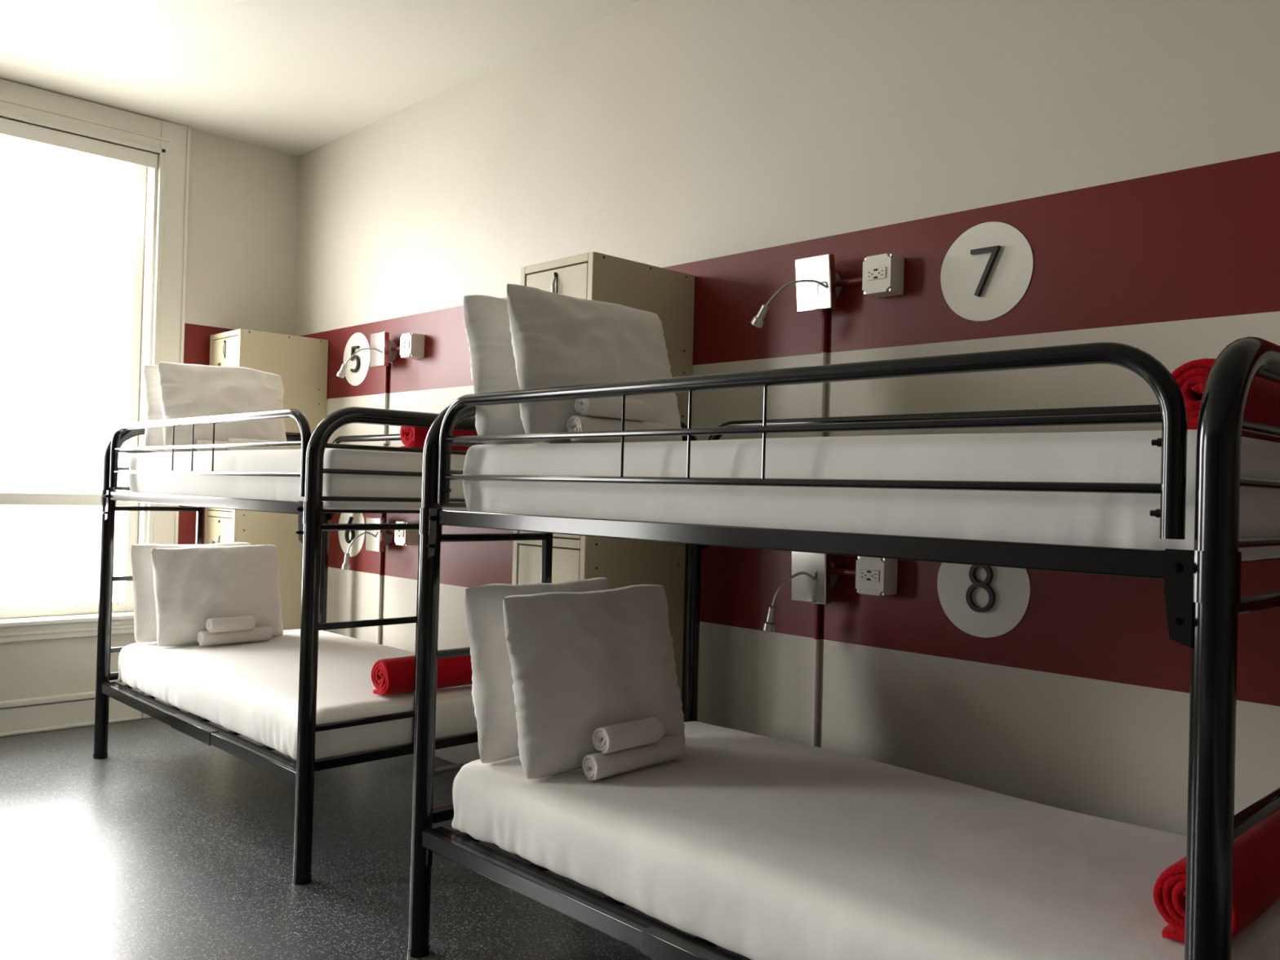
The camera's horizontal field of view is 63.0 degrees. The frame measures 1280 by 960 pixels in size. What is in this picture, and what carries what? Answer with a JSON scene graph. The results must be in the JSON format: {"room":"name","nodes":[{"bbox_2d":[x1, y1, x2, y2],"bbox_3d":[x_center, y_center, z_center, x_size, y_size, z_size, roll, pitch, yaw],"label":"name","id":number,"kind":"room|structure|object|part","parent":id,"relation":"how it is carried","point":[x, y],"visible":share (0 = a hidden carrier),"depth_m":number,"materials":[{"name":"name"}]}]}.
{"room":"dormitory","nodes":[
{"label":"dormitory","id":0,"kind":"room"},
{"bbox_2d":[0,116,299,712],"bbox_3d":[-4.385,-0.395,4.030,6.300,3.208,0.220,2,-1,-44],"label":"wall","id":1,"kind":"structure","parent":0,"point":[242,216],"depth_m":5.84,"materials":[{"name":"beige paint"}]},
{"bbox_2d":[0,688,142,737],"bbox_3d":[-3.174,1.167,5.057,1.450,0.172,0.032,2,-1,-44],"label":"baseboard","id":2,"kind":"structure","parent":1,"relation":"attached to","point":[33,718],"depth_m":5.27,"materials":[{"name":"grey paint"}]},
{"bbox_2d":[0,78,191,718],"bbox_3d":[-3.195,-0.350,5.136,1.764,3.206,0.295,2,-1,-44],"label":"window","id":3,"kind":"structure","parent":1,"relation":"in","point":[171,141],"depth_m":5.59,"materials":[{"name":"grey paint"}]},
{"bbox_3d":[-3.216,0.700,5.118,1.490,0.025,0.275,2,-1,-44],"label":"sill","id":4,"kind":"part","parent":3,"relation":"part of","materials":[{"name":"grey paint"}]},
{"bbox_3d":[-3.227,0.373,5.141,1.418,0.627,0.040,2,-1,-44],"label":"sash","id":5,"kind":"part","parent":3,"relation":"part of","materials":[{"name":"grey paint"}]},
{"bbox_3d":[-3.226,-0.815,5.186,1.418,1.874,0.040,2,-1,-44],"label":"sash","id":6,"kind":"part","parent":3,"relation":"part of","materials":[{"name":"grey paint"}]},
{"bbox_2d":[0,117,157,235],"bbox_3d":[-3.124,-1.545,5.110,1.436,0.438,0.065,2,-1,-44],"label":"window blind","id":7,"kind":"object","parent":3,"relation":"attached to","point":[13,128],"visible":1,"depth_m":5.33,"materials":[{"name":"white plastic"}]},
{"bbox_3d":[-2.685,-1.495,5.509,0.002,0.370,0.002,2,-1,-44],"label":"ladder cord","id":8,"kind":"part","parent":7,"relation":"part of","materials":[{"name":"white fabric"}]},
{"bbox_3d":[-2.631,-1.488,5.559,0.007,0.360,0.004,2,-1,-44],"label":"lift cord","id":9,"kind":"part","parent":7,"relation":"part of","materials":[{"name":"white fabric"}]},
{"bbox_2d":[0,0,641,155],"bbox_3d":[-1.616,-2.015,1.250,6.700,0.120,8.090,2,-1,-44],"label":"ceiling","id":10,"kind":"structure","parent":0,"point":[298,77],"depth_m":4.68,"materials":[{"name":"white paint"}]},
{"bbox_2d":[0,711,751,959],"bbox_3d":[-1.705,1.312,1.215,6.700,0.120,8.090,2,-1,-44],"label":"floor","id":11,"kind":"structure","parent":0,"point":[170,845],"depth_m":3.45,"materials":[{"name":"plastic"}]},
{"bbox_2d":[204,328,328,630],"bbox_3d":[-2.092,0.248,5.793,0.515,2.082,0.400,2,-1,-44],"label":"locker","id":12,"kind":"object","parent":11,"relation":"on","point":[300,362],"visible":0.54,"depth_m":5.68,"materials":[{"name":"beige metal"}]},
{"bbox_3d":[-2.273,0.698,5.628,0.017,0.991,0.333,2,-1,-44],"label":"door","id":13,"kind":"part","parent":12,"relation":"part of","materials":[{"name":"beige metal"}]},
{"bbox_3d":[-2.246,-0.301,5.639,0.017,0.932,0.333,2,-1,-44],"label":"door","id":14,"kind":"part","parent":12,"relation":"part of","materials":[{"name":"beige metal"}]},
{"bbox_3d":[-2.262,0.217,5.631,0.016,2.032,0.395,2,-1,-44],"label":"frame","id":15,"kind":"part","parent":12,"relation":"part of","materials":[{"name":"beige metal"}]},
{"bbox_3d":[-2.246,-0.702,5.632,0.020,0.092,0.013,2,-1,-44],"label":"handle","id":16,"kind":"part","parent":12,"relation":"part of","materials":[{"name":"silver metal"}]},
{"bbox_2d":[93,406,478,884],"bbox_3d":[-1.375,0.525,4.447,1.138,1.540,2.042,2,-1,-44],"label":"bunk bed","id":17,"kind":"object","parent":11,"relation":"on","point":[314,526],"visible":0.66,"depth_m":3.60,"materials":[{"name":"black metal"}]},
{"bbox_3d":[-2.452,0.683,4.782,0.057,1.164,0.057,2,-1,-44],"label":"post","id":18,"kind":"part","parent":17,"relation":"part of","materials":[{"name":"black metal"}]},
{"bbox_3d":[-2.076,0.916,5.152,1.048,0.035,0.026,2,-1,-44],"label":"rail","id":19,"kind":"part","parent":17,"relation":"part of","materials":[{"name":"black metal"}]},
{"bbox_3d":[-1.759,0.957,4.079,0.058,0.045,1.931,2,-1,-44],"label":"rail","id":20,"kind":"part","parent":17,"relation":"part of","materials":[{"name":"black metal"}]},
{"bbox_3d":[-1.736,0.082,4.088,0.058,0.041,1.931,2,-1,-44],"label":"rail","id":21,"kind":"part","parent":17,"relation":"part of","materials":[{"name":"metal"}]},
{"bbox_3d":[-1.740,-0.102,4.081,0.033,0.292,1.897,2,-1,-44],"label":"guard rail","id":22,"kind":"part","parent":17,"relation":"part of","materials":[{"name":"black metal"}]},
{"bbox_2d":[117,629,477,759],"bbox_3d":[-1.375,0.848,4.424,1.008,0.195,1.900,2,-1,-44],"label":"mattress","id":23,"kind":"object","parent":17,"relation":"on","point":[250,690],"visible":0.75,"depth_m":3.92,"materials":[{"name":"white fabric"}]},
{"bbox_2d":[130,542,250,643],"bbox_3d":[-2.099,0.521,4.932,0.213,0.445,0.565,1,-1,44],"label":"pillow","id":24,"kind":"object","parent":23,"relation":"on","point":[144,606],"visible":0.3,"depth_m":4.75,"materials":[{"name":"white fabric"}]},
{"bbox_2d":[151,544,283,646],"bbox_3d":[-1.938,0.526,4.825,0.584,0.443,0.191,2,-1,-39],"label":"pillow","id":25,"kind":"object","parent":23,"relation":"on","point":[193,586],"visible":0.87,"depth_m":4.76,"materials":[{"name":"white fabric"}]},
{"bbox_2d":[197,626,273,645],"bbox_3d":[-1.842,0.711,4.758,0.064,0.068,0.331,1,-1,45],"label":"rolled towel","id":26,"kind":"object","parent":23,"relation":"on","point":[264,633],"visible":0.98,"depth_m":4.73,"materials":[{"name":"white fabric"}]},
{"bbox_2d":[205,615,255,633],"bbox_3d":[-1.850,0.652,4.722,0.067,0.066,0.207,1,-1,45],"label":"rolled towel","id":27,"kind":"object","parent":26,"relation":"on","point":[247,622],"visible":1,"depth_m":4.69,"materials":[{"name":"white fabric"}]},
{"bbox_2d":[370,655,472,695],"bbox_3d":[-0.700,0.706,3.883,0.607,0.133,0.128,2,-1,-44],"label":"rolled blanket","id":28,"kind":"object","parent":23,"relation":"on","point":[391,676],"visible":0.49,"depth_m":3.70,"materials":[{"name":"red fabric"}]},
{"bbox_2d":[128,448,466,510],"bbox_3d":[-1.346,-0.007,4.453,0.969,0.214,1.920,2,-1,-44],"label":"mattress","id":29,"kind":"object","parent":17,"relation":"on","point":[260,487],"visible":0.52,"depth_m":3.73,"materials":[{"name":"white fabric"}]},
{"bbox_2d":[142,364,171,452],"bbox_3d":[-2.058,-0.323,4.949,0.209,0.402,0.572,1,-1,40],"label":"pillow","id":30,"kind":"object","parent":29,"relation":"on","point":[153,436],"visible":0.1,"depth_m":4.75,"materials":[{"name":"white fabric"}]},
{"bbox_2d":[195,440,227,451],"bbox_3d":[-1.894,-0.148,4.710,0.057,0.058,0.206,1,-1,45],"label":"rolled towel","id":31,"kind":"object","parent":29,"relation":"on","point":[198,442],"visible":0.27,"depth_m":4.65,"materials":[{"name":"white fabric"}]},
{"bbox_2d":[157,361,286,452],"bbox_3d":[-1.922,-0.326,4.838,0.571,0.417,0.194,2,-1,-40],"label":"pillow","id":32,"kind":"object","parent":29,"relation":"on","point":[186,390],"visible":0.8,"depth_m":4.76,"materials":[{"name":"white fabric"}]},
{"bbox_2d":[226,438,279,450],"bbox_3d":[-1.754,-0.152,4.745,0.227,0.067,0.062,2,-1,-36],"label":"rolled towel","id":33,"kind":"object","parent":29,"relation":"on","point":[230,440],"visible":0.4,"depth_m":4.71,"materials":[{"name":"white fabric"}]},
{"bbox_2d":[400,426,480,450],"bbox_3d":[-0.648,-0.155,3.927,0.527,0.118,0.113,2,-1,-44],"label":"rolled blanket","id":34,"kind":"object","parent":29,"relation":"on","point":[411,437],"visible":0.27,"depth_m":3.75,"materials":[{"name":"red fabric"}]},
{"bbox_3d":[-1.071,0.705,3.364,0.057,1.164,0.057,2,-1,-44],"label":"post","id":35,"kind":"part","parent":17,"relation":"part of","materials":[{"name":"black metal"}]},
{"bbox_3d":[-1.688,0.711,5.527,0.057,1.164,0.057,2,-1,-44],"label":"post","id":36,"kind":"part","parent":17,"relation":"part of","materials":[{"name":"black metal"}]},
{"bbox_3d":[-0.976,-0.073,4.827,0.033,0.292,1.897,2,-1,-44],"label":"guard rail","id":37,"kind":"part","parent":17,"relation":"part of","materials":[{"name":"black metal"}]},
{"bbox_3d":[-0.695,0.938,3.734,1.048,0.035,0.026,2,-1,-44],"label":"rail","id":38,"kind":"part","parent":17,"relation":"part of","materials":[{"name":"black metal"}]},
{"bbox_2d":[511,251,694,699],"bbox_3d":[-0.146,0.279,3.795,0.515,2.082,0.400,2,-1,-44],"label":"locker","id":39,"kind":"object","parent":11,"relation":"on","point":[668,294],"visible":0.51,"depth_m":3.67,"materials":[{"name":"beige metal"}]},
{"bbox_3d":[-0.326,0.730,3.630,0.017,0.991,0.333,2,-1,-44],"label":"door","id":40,"kind":"part","parent":39,"relation":"part of","materials":[{"name":"beige metal"}]},
{"bbox_3d":[-0.299,-0.270,3.640,0.017,0.932,0.333,2,-1,-44],"label":"door","id":41,"kind":"part","parent":39,"relation":"part of","materials":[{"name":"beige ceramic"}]},
{"bbox_3d":[-0.300,-0.671,3.634,0.020,0.092,0.013,2,-1,-44],"label":"handle","id":42,"kind":"part","parent":39,"relation":"part of","materials":[{"name":"silver metal"}]},
{"bbox_3d":[-0.316,0.248,3.632,0.016,2.032,0.395,2,-1,-44],"label":"frame","id":43,"kind":"part","parent":39,"relation":"part of","materials":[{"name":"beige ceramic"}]},
{"bbox_2d":[407,336,1279,959],"bbox_3d":[0.485,0.554,2.538,1.138,1.540,2.042,2,-1,-44],"label":"bunk bed","id":44,"kind":"object","parent":11,"relation":"on","point":[1204,602],"visible":0.73,"depth_m":1.77,"materials":[{"name":"black metal"}]},
{"bbox_3d":[-0.592,0.713,2.872,0.057,1.164,0.057,2,-1,-44],"label":"post","id":45,"kind":"part","parent":44,"relation":"part of","materials":[{"name":"black metal"}]},
{"bbox_3d":[-0.216,0.946,3.243,1.048,0.035,0.026,2,-1,-44],"label":"rail","id":46,"kind":"part","parent":44,"relation":"part of","materials":[{"name":"black metal"}]},
{"bbox_3d":[0.101,0.987,2.170,0.058,0.045,1.931,2,-1,-44],"label":"rail","id":47,"kind":"part","parent":44,"relation":"part of","materials":[{"name":"black metal"}]},
{"bbox_3d":[0.172,0.741,3.618,0.057,1.164,0.057,2,-1,-44],"label":"post","id":48,"kind":"part","parent":44,"relation":"part of","materials":[{"name":"black metal"}]},
{"bbox_3d":[0.124,0.112,2.179,0.058,0.041,1.931,2,-1,-44],"label":"rail","id":49,"kind":"part","parent":44,"relation":"part of","materials":[{"name":"black metal"}]},
{"bbox_3d":[0.120,-0.072,2.172,0.033,0.292,1.897,2,-1,-44],"label":"guard rail","id":50,"kind":"part","parent":44,"relation":"part of","materials":[{"name":"black metal"}]},
{"bbox_2d":[451,720,1279,959],"bbox_3d":[0.485,0.877,2.514,1.010,0.195,1.901,2,-1,-44],"label":"mattress","id":51,"kind":"object","parent":44,"relation":"on","point":[753,846],"visible":0.83,"depth_m":2.25,"materials":[{"name":"white fabric"}]},
{"bbox_2d":[465,577,610,763],"bbox_3d":[-0.249,0.533,3.020,0.204,0.474,0.565,1,-1,41],"label":"pillow","id":52,"kind":"object","parent":51,"relation":"on","point":[492,693],"visible":0.23,"depth_m":2.84,"materials":[{"name":"white fabric"}]},
{"bbox_2d":[502,584,684,779],"bbox_3d":[-0.112,0.538,2.881,0.571,0.473,0.224,2,-1,-38],"label":"pillow","id":53,"kind":"object","parent":51,"relation":"on","point":[582,663],"visible":0.91,"depth_m":2.79,"materials":[{"name":"white fabric"}]},
{"bbox_2d":[582,734,685,780],"bbox_3d":[-0.011,0.740,2.792,0.066,0.067,0.353,1,-1,43],"label":"rolled towel","id":54,"kind":"object","parent":51,"relation":"on","point":[597,766],"visible":0.99,"depth_m":2.74,"materials":[{"name":"white fabric"}]},
{"bbox_2d":[592,717,663,754],"bbox_3d":[-0.029,0.673,2.756,0.068,0.070,0.213,1,-1,44],"label":"rolled towel","id":55,"kind":"object","parent":54,"relation":"on","point":[628,735],"visible":1,"depth_m":2.72,"materials":[{"name":"white fabric"}]},
{"bbox_2d":[1152,808,1279,942],"bbox_3d":[1.171,0.729,1.991,0.667,0.144,0.136,2,-1,-44],"label":"rolled blanket","id":56,"kind":"object","parent":51,"relation":"on","point":[1256,851],"visible":0.48,"depth_m":1.80,"materials":[{"name":"red fabric"}]},
{"bbox_2d":[462,429,1279,560],"bbox_3d":[0.514,0.023,2.543,0.967,0.214,1.919,2,-1,-44],"label":"mattress","id":57,"kind":"object","parent":44,"relation":"on","point":[1122,520],"visible":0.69,"depth_m":1.91,"materials":[{"name":"white fabric"}]},
{"bbox_2d":[462,294,587,444],"bbox_3d":[-0.253,-0.302,2.999,0.560,0.422,0.184,2,-1,-41],"label":"pillow","id":58,"kind":"object","parent":57,"relation":"on","point":[486,317],"visible":0.3,"depth_m":2.83,"materials":[{"name":"white fabric"}]},
{"bbox_2d":[506,284,682,443],"bbox_3d":[-0.115,-0.301,2.878,0.580,0.420,0.202,2,-1,-42],"label":"pillow","id":59,"kind":"object","parent":57,"relation":"on","point":[558,340],"visible":0.78,"depth_m":2.77,"materials":[{"name":"white fabric"}]},
{"bbox_2d":[566,415,672,443],"bbox_3d":[-0.050,-0.128,2.771,0.067,0.068,0.343,1,-1,45],"label":"rolled towel","id":60,"kind":"object","parent":57,"relation":"on","point":[575,423],"visible":0.6,"depth_m":2.71,"materials":[{"name":"white fabric"}]},
{"bbox_2d":[573,396,650,421],"bbox_3d":[-0.071,-0.190,2.740,0.226,0.058,0.058,2,-1,-44],"label":"rolled towel","id":61,"kind":"object","parent":60,"relation":"on","point":[610,406],"visible":0.95,"depth_m":2.71,"materials":[{"name":"white fabric"}]},
{"bbox_2d":[1171,358,1279,442],"bbox_3d":[1.154,-0.131,1.955,0.626,0.129,0.125,2,-1,-44],"label":"rolled blanket","id":62,"kind":"object","parent":57,"relation":"on","point":[1262,406],"visible":0.4,"depth_m":1.76,"materials":[{"name":"red fabric"}]},
{"bbox_3d":[0.884,-0.044,2.917,0.033,0.292,1.897,2,-1,-44],"label":"guard rail","id":63,"kind":"part","parent":44,"relation":"part of","materials":[{"name":"black metal"}]},
{"bbox_3d":[0.789,0.735,1.454,0.057,1.164,0.057,2,-1,-44],"label":"post","id":64,"kind":"part","parent":44,"relation":"part of","materials":[{"name":"black metal"}]},
{"bbox_2d":[293,0,1279,835],"bbox_3d":[0.649,-0.266,3.482,0.150,3.208,8.090,2,-1,-44],"label":"wall","id":65,"kind":"structure","parent":0,"point":[1133,146],"depth_m":3.27,"materials":[{"name":"beige paint"}]},
{"bbox_2d":[337,512,365,556],"bbox_3d":[-1.555,0.269,5.602,0.018,0.286,0.286,2,-1,-44],"label":"number sign","id":66,"kind":"object","parent":65,"relation":"attached to","point":[345,537],"visible":0.55,"depth_m":5.59,"materials":[{"name":"white paint"}]},
{"bbox_2d":[342,332,370,386],"bbox_3d":[-1.530,-0.650,5.612,0.018,0.286,0.286,2,-1,-44],"label":"number sign","id":67,"kind":"object","parent":65,"relation":"attached to","point":[357,367],"visible":0.93,"depth_m":5.60,"materials":[{"name":"white paint"}]},
{"bbox_2d":[336,331,397,377],"bbox_3d":[-1.379,-0.631,5.291,0.288,0.238,0.145,2,-1,-23],"label":"wall lamp","id":68,"kind":"object","parent":65,"relation":"attached to","point":[381,353],"visible":1,"depth_m":5.28,"materials":[{"name":"grey metal"}]},
{"bbox_3d":[-1.324,-0.663,5.310,0.033,0.172,0.136,2,-1,-44],"label":"plate","id":69,"kind":"part","parent":68,"relation":"part of","materials":[{"name":"silver metal"}]},
{"bbox_2d":[342,516,393,569],"bbox_3d":[-1.375,0.322,5.278,0.212,0.266,0.159,2,-1,-44],"label":"wall lamp","id":70,"kind":"object","parent":65,"relation":"attached to","point":[375,540],"visible":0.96,"depth_m":5.25,"materials":[{"name":"grey metal"}]},
{"bbox_3d":[-1.343,0.276,5.293,0.033,0.172,0.136,2,-1,-44],"label":"plate","id":71,"kind":"part","parent":70,"relation":"part of","materials":[{"name":"silver metal"}]},
{"bbox_2d":[377,346,399,644],"bbox_3d":[-1.257,0.232,5.282,0.040,1.808,0.264,2,-1,-44],"label":"conduit","id":72,"kind":"object","parent":65,"relation":"attached to","point":[395,348],"visible":0.33,"depth_m":5.36,"materials":[{"name":"metal"}]},
{"bbox_2d":[394,520,419,546],"bbox_3d":[-1.148,0.263,5.137,0.085,0.116,0.100,2,-1,-44],"label":"outlet box","id":73,"kind":"object","parent":65,"relation":"attached to","point":[402,537],"visible":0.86,"depth_m":5.10,"materials":[{"name":"beige plastic"}]},
{"bbox_2d":[395,529,404,537],"bbox_3d":[-1.175,0.262,5.111,0.006,0.035,0.070,2,-1,-44],"label":"receptacle","id":74,"kind":"object","parent":73,"relation":"attached to","point":[399,533],"depth_m":5.10,"materials":[{"name":"beige plastic"}]},
{"bbox_2d":[400,333,425,359],"bbox_3d":[-1.123,-0.660,5.147,0.085,0.116,0.100,2,-1,-44],"label":"outlet box","id":75,"kind":"object","parent":65,"relation":"attached to","point":[411,344],"visible":1,"depth_m":5.11,"materials":[{"name":"beige plastic"}]},
{"bbox_2d":[400,341,409,349],"bbox_3d":[-1.151,-0.661,5.120,0.006,0.035,0.070,2,-1,-44],"label":"receptacle","id":76,"kind":"object","parent":75,"relation":"attached to","point":[404,344],"depth_m":5.11,"materials":[{"name":"beige plastic"}]},
{"bbox_2d":[435,742,479,764],"bbox_3d":[0.566,1.253,3.380,0.030,0.165,7.585,2,-1,-44],"label":"baseboard","id":77,"kind":"structure","parent":65,"relation":"attached to","point":[458,754],"depth_m":4.80,"materials":[{"name":"grey paint"}]},
{"bbox_2d":[751,253,841,328],"bbox_3d":[0.512,-0.602,3.348,0.288,0.239,0.148,2,-1,-23],"label":"wall lamp","id":78,"kind":"object","parent":65,"relation":"attached to","point":[816,290],"visible":0.99,"depth_m":3.34,"materials":[{"name":"grey metal"}]},
{"bbox_3d":[0.566,-0.633,3.369,0.047,0.174,0.136,2,-1,-44],"label":"plate","id":79,"kind":"part","parent":78,"relation":"part of","materials":[{"name":"silver metal"}]},
{"bbox_2d":[762,551,838,631],"bbox_3d":[0.515,0.352,3.337,0.212,0.266,0.159,2,-1,-44],"label":"wall lamp","id":80,"kind":"object","parent":65,"relation":"attached to","point":[811,578],"visible":0.95,"depth_m":3.32,"materials":[{"name":"grey metal"}]},
{"bbox_3d":[0.548,0.306,3.352,0.036,0.173,0.136,2,-1,-44],"label":"plate","id":81,"kind":"part","parent":80,"relation":"part of","materials":[{"name":"silver metal"}]},
{"bbox_2d":[811,276,862,746],"bbox_3d":[0.634,0.262,3.341,0.040,1.808,0.215,2,-1,-44],"label":"conduit","id":82,"kind":"object","parent":65,"relation":"attached to","point":[848,282],"visible":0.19,"depth_m":3.40,"materials":[{"name":"silver metal"}]},
{"bbox_2d":[855,555,897,595],"bbox_3d":[0.727,0.293,3.212,0.085,0.116,0.100,2,-1,-44],"label":"outlet box","id":83,"kind":"object","parent":65,"relation":"attached to","point":[877,576],"visible":0.92,"depth_m":3.18,"materials":[{"name":"beige plastic"}]},
{"bbox_2d":[859,568,879,582],"bbox_3d":[0.700,0.292,3.185,0.006,0.035,0.070,2,-1,-44],"label":"receptacle","id":84,"kind":"object","parent":83,"relation":"attached to","point":[865,575],"depth_m":3.18,"materials":[{"name":"beige plastic"}]},
{"bbox_2d":[862,253,904,297],"bbox_3d":[0.751,-0.630,3.223,0.085,0.116,0.100,2,-1,-44],"label":"outlet box","id":85,"kind":"object","parent":65,"relation":"attached to","point":[883,273],"visible":1,"depth_m":3.19,"materials":[{"name":"beige plastic"}]},
{"bbox_2d":[866,266,886,280],"bbox_3d":[0.723,-0.631,3.196,0.006,0.035,0.070,2,-1,-44],"label":"receptacle","id":86,"kind":"object","parent":85,"relation":"attached to","point":[873,273],"depth_m":3.19,"materials":[{"name":"beige plastic"}]},
{"bbox_2d":[937,562,1030,637],"bbox_3d":[0.980,0.309,3.000,0.018,0.286,0.286,2,-1,-44],"label":"number sign","id":87,"kind":"object","parent":65,"relation":"attached to","point":[980,601],"visible":0.8,"depth_m":3.00,"materials":[{"name":"white paint"}]},
{"bbox_2d":[940,222,1033,321],"bbox_3d":[0.995,-0.604,3.019,0.018,0.286,0.286,2,-1,-44],"label":"number sign","id":88,"kind":"object","parent":65,"relation":"attached to","point":[987,271],"visible":1,"depth_m":3.02,"materials":[{"name":"white paint"}]}
]}

